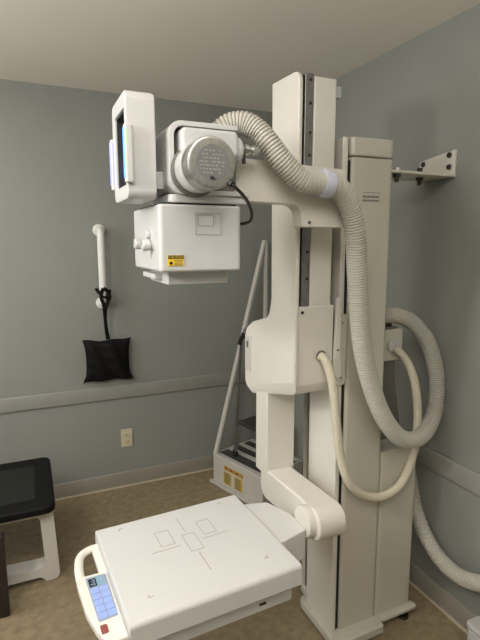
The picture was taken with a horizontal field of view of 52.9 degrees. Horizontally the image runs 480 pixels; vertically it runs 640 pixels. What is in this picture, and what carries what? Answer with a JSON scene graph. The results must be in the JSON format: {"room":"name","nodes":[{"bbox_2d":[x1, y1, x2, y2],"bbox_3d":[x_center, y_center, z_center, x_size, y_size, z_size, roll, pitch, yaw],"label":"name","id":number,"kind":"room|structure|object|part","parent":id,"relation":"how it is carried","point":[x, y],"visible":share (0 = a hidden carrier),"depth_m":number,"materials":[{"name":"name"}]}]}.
{"room":"radiology room","nodes":[
{"label":"radiology room","id":0,"kind":"room"},
{"bbox_2d":[0,79,271,484],"bbox_3d":[-1.480,-0.071,2.722,3.870,2.440,0.100,-4,10,-23],"label":"wall","id":1,"kind":"structure","parent":0,"point":[55,180],"depth_m":2.92,"materials":[{"name":"grey paint"}]},
{"bbox_2d":[92,224,106,308],"bbox_3d":[-0.826,-0.315,2.872,0.072,0.508,0.088,-4,10,-23],"label":"grab bar","id":2,"kind":"object","parent":1,"relation":"attached to","point":[98,229],"visible":0.84,"depth_m":2.83,"materials":[{"name":"white metal"}]},
{"bbox_2d":[82,287,132,383],"bbox_3d":[-0.808,0.090,2.932,0.304,0.592,0.106,-4,10,-23],"label":"bag","id":3,"kind":"object","parent":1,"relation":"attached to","point":[106,360],"visible":1,"depth_m":2.93,"materials":[{"name":"black fabric"}]},
{"bbox_2d":[0,371,245,413],"bbox_3d":[-1.458,0.505,2.763,3.670,0.088,0.012,-4,10,-23],"label":"trim","id":4,"kind":"structure","parent":1,"relation":"attached to","point":[15,404],"depth_m":3.04,"materials":[{"name":"paint"}]},
{"bbox_2d":[121,428,132,446],"bbox_3d":[-0.735,0.764,3.127,0.072,0.118,0.012,-4,10,-23],"label":"wall outlet","id":5,"kind":"object","parent":1,"relation":"attached to","point":[126,434],"visible":1,"depth_m":3.12,"materials":[{"name":"beige plastic"}]},
{"bbox_2d":[53,455,213,500],"bbox_3d":[-1.456,1.092,2.854,3.670,0.100,0.018,-4,10,-23],"label":"baseboard","id":6,"kind":"structure","parent":1,"relation":"attached to","point":[82,487],"depth_m":3.17,"materials":[{"name":"grey paint"}]},
{"bbox_2d":[0,469,466,639],"bbox_3d":[-0.528,1.524,0.792,3.870,0.100,4.817,-4,10,-23],"label":"floor","id":7,"kind":"structure","parent":0,"point":[40,608],"depth_m":2.22,"materials":[{"name":"beige carpet"}]},
{"bbox_2d":[0,531,9,618],"bbox_3d":[-1.192,1.096,1.970,0.430,0.372,0.045,-4,10,-23],"label":"wooden stand","id":8,"kind":"object","parent":7,"relation":"on","point":[4,591],"visible":1,"depth_m":2.04,"materials":[{"name":"brown wood"}]},
{"bbox_2d":[0,457,59,585],"bbox_3d":[-1.244,1.018,2.336,0.655,0.410,0.560,-4,10,-23],"label":"stool","id":9,"kind":"object","parent":7,"relation":"on","point":[26,486],"visible":1,"depth_m":2.27,"materials":[{"name":"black plastic"}]},
{"bbox_3d":[-1.246,0.832,2.313,0.487,0.018,0.385,-4,10,-23],"label":"seat panel","id":10,"kind":"part","parent":9,"relation":"part of","materials":[{"name":"black fabric"}]},
{"bbox_3d":[-1.245,0.836,2.306,0.652,0.040,0.560,-4,10,-23],"label":"seat frame","id":11,"kind":"part","parent":9,"relation":"part of","materials":[{"name":"black plastic"}]},
{"bbox_3d":[-1.149,1.060,2.194,0.599,0.372,0.085,-4,10,-23],"label":"loop leg","id":12,"kind":"part","parent":9,"relation":"part of","materials":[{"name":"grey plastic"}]},
{"bbox_2d":[210,240,301,504],"bbox_3d":[0.138,0.297,3.076,0.477,1.600,0.495,-8,12,-41],"label":"step platform","id":13,"kind":"object","parent":7,"relation":"on","point":[239,475],"visible":0.6,"depth_m":3.17,"materials":[{"name":"metal"}]},
{"bbox_2d":[232,327,246,456],"bbox_3d":[0.010,0.461,2.966,0.095,0.893,0.281,-2,9,-10],"label":"support pole","id":14,"kind":"object","parent":13,"relation":"on","point":[242,334],"visible":0.91,"depth_m":2.95,"materials":[{"name":"metal"}]},
{"bbox_3d":[0.005,0.272,3.236,0.460,1.600,0.055,-7,11,-35],"label":"handrail","id":15,"kind":"part","parent":13,"relation":"part of","materials":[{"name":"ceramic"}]},
{"bbox_2d":[300,137,415,639],"bbox_3d":[0.496,0.304,1.963,0.438,1.938,0.366,-4,10,-23],"label":"support column","id":16,"kind":"structure","parent":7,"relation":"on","point":[354,581],"depth_m":1.90,"materials":[{"name":"metal"}]},
{"bbox_2d":[233,72,346,540],"bbox_3d":[0.109,-0.027,1.715,0.490,1.566,0.562,-4,10,-23],"label":"swivel arm","id":17,"kind":"object","parent":16,"relation":"attached to","point":[282,348],"visible":0.88,"depth_m":1.65},
{"bbox_2d":[109,90,259,284],"bbox_3d":[-0.148,-0.335,1.306,0.358,0.468,0.434,-4,10,-23],"label":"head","id":18,"kind":"object","parent":17,"relation":"attached to","point":[189,233],"visible":1,"depth_m":1.22},
{"bbox_3d":[-0.283,-0.213,1.350,0.032,0.031,0.031,-4,10,-23],"label":"knob","id":19,"kind":"part","parent":18,"relation":"part of","materials":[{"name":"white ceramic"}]},
{"bbox_3d":[-0.244,-0.197,1.265,0.032,0.031,0.031,-4,10,-23],"label":"knob","id":20,"kind":"part","parent":18,"relation":"part of","materials":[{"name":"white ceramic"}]},
{"bbox_3d":[-0.083,-0.248,1.247,0.072,0.056,0.002,-4,10,-23],"label":"access panel","id":21,"kind":"part","parent":18,"relation":"part of","materials":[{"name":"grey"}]},
{"bbox_3d":[-0.062,-0.361,1.105,0.080,0.080,0.002,-4,10,-23],"label":"rating plate","id":22,"kind":"part","parent":18,"relation":"part of","materials":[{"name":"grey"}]},
{"bbox_2d":[74,495,304,639],"bbox_3d":[-0.132,0.782,1.533,0.729,0.151,0.460,-5,10,-27],"label":"detector","id":23,"kind":"object","parent":17,"relation":"attached to","point":[187,573],"visible":1,"depth_m":1.41,"materials":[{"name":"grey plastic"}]},
{"bbox_3d":[-0.408,0.773,1.377,0.099,0.025,0.427,-5,10,-27],"label":"carry handle","id":24,"kind":"part","parent":23,"relation":"part of","materials":[{"name":"white plastic"}]},
{"bbox_2d":[157,588,291,639],"bbox_3d":[-0.145,0.815,1.530,0.480,0.086,0.405,-5,10,-27],"label":"tray","id":25,"kind":"object","parent":23,"relation":"on","point":[241,610],"depth_m":1.36,"materials":[{"name":"white"}]},
{"bbox_3d":[0.117,0.744,1.694,0.135,0.105,0.262,-5,10,-27],"label":"mounting plate","id":26,"kind":"part","parent":23,"relation":"part of","materials":[{"name":"white plastic"}]},
{"bbox_3d":[0.143,0.387,1.964,0.126,0.465,0.102,-4,10,-23],"label":"support post","id":27,"kind":"part","parent":17,"relation":"part of","materials":[{"name":"white ceramic"}]},
{"bbox_3d":[0.177,-0.249,1.797,0.163,1.154,0.404,-4,10,-23],"label":"arm","id":28,"kind":"part","parent":17,"relation":"part of","materials":[{"name":"white ceramic"}]},
{"bbox_3d":[0.224,0.678,1.813,0.108,0.142,0.444,-4,10,-23],"label":"arm","id":29,"kind":"part","parent":17,"relation":"part of","materials":[{"name":"white ceramic"}]},
{"bbox_3d":[0.183,-0.426,1.660,0.043,0.744,0.185,-4,10,-23],"label":"guide rail","id":30,"kind":"part","parent":17,"relation":"part of","materials":[{"name":"black"}]},
{"bbox_2d":[212,111,444,448],"bbox_3d":[0.391,-0.047,1.672,1.088,1.144,0.258,-8,12,-40],"label":"corrugated hose","id":31,"kind":"object","parent":17,"relation":"attached to","point":[323,183],"visible":0.94,"depth_m":1.53,"materials":[{"name":"grey plastic"}]},
{"bbox_3d":[0.346,0.065,1.705,0.033,0.292,0.015,-4,10,-23],"label":"hinge plate","id":32,"kind":"part","parent":17,"relation":"part of","materials":[{"name":"white ceramic"}]},
{"bbox_3d":[0.364,0.107,1.727,0.032,0.258,0.015,-4,10,-23],"label":"hinge plate","id":33,"kind":"part","parent":17,"relation":"part of","materials":[{"name":"ceramic"}]},
{"bbox_2d":[316,344,421,501],"bbox_3d":[0.510,0.397,1.834,0.523,0.620,0.129,-7,11,-37],"label":"hose","id":34,"kind":"object","parent":17,"relation":"hanging from","point":[321,356],"visible":0.92,"depth_m":1.81,"materials":[{"name":"beige plastic"}]},
{"bbox_3d":[0.329,0.291,2.018,0.088,1.850,0.116,-4,10,-23],"label":"rail","id":35,"kind":"part","parent":16,"relation":"part of","materials":[{"name":"grey"}]},
{"bbox_3d":[0.326,0.300,1.856,0.038,1.884,0.187,-4,10,-23],"label":"rail","id":36,"kind":"part","parent":16,"relation":"part of","materials":[{"name":"white ceramic"}]},
{"bbox_3d":[0.406,1.239,2.072,0.240,0.042,0.366,-4,10,-23],"label":"plate","id":37,"kind":"part","parent":16,"relation":"part of","materials":[{"name":"metal"}]},
{"bbox_2d":[412,470,479,591],"bbox_3d":[0.975,0.879,1.700,0.106,0.430,1.182,-5,10,-26],"label":"hose","id":38,"kind":"object","parent":16,"relation":"attached to","point":[463,578],"visible":0.73,"depth_m":2.02,"materials":[{"name":"grey plastic"}]},
{"bbox_2d":[467,616,479,639],"bbox_3d":[0.957,1.246,1.806,0.086,0.128,0.220,-4,10,-23],"label":"box","id":39,"kind":"object","parent":7,"relation":"on","point":[473,624],"visible":1,"depth_m":1.86,"materials":[{"name":"plastic"}]},
{"bbox_2d":[0,0,479,111],"bbox_3d":[-0.528,-0.984,0.391,3.870,0.100,4.817,-4,10,-23],"label":"ceiling","id":40,"kind":"structure","parent":0,"point":[228,53],"depth_m":2.08,"materials":[{"name":"paint"}]},
{"bbox_2d":[271,3,479,615],"bbox_3d":[1.196,0.149,1.343,0.100,2.440,4.617,-4,10,-23],"label":"wall","id":41,"kind":"structure","parent":0,"point":[422,95],"depth_m":2.01,"materials":[{"name":"grey paint"}]},
{"bbox_2d":[296,393,479,496],"bbox_3d":[1.147,0.723,1.406,0.012,0.088,4.605,-4,10,-23],"label":"trim","id":42,"kind":"structure","parent":41,"relation":"attached to","point":[462,476],"depth_m":2.01,"materials":[{"name":"paint"}]},
{"bbox_2d":[302,472,476,633],"bbox_3d":[1.144,1.309,1.500,0.018,0.100,4.607,-4,10,-23],"label":"baseboard","id":43,"kind":"structure","parent":41,"relation":"attached to","point":[436,594],"depth_m":2.10,"materials":[{"name":"grey paint"}]},
{"bbox_2d":[391,149,456,185],"bbox_3d":[0.649,-0.602,1.905,0.358,0.134,0.188,-4,10,-23],"label":"wall bracket","id":44,"kind":"object","parent":41,"relation":"attached to","point":[443,166],"visible":0.9,"depth_m":1.91,"materials":[{"name":"white metal"}]},
{"bbox_3d":[0.651,-0.569,1.904,0.357,0.010,0.176,-4,10,-23],"label":"shelf plate","id":45,"kind":"part","parent":44,"relation":"part of","materials":[{"name":"white metal"}]}
]}

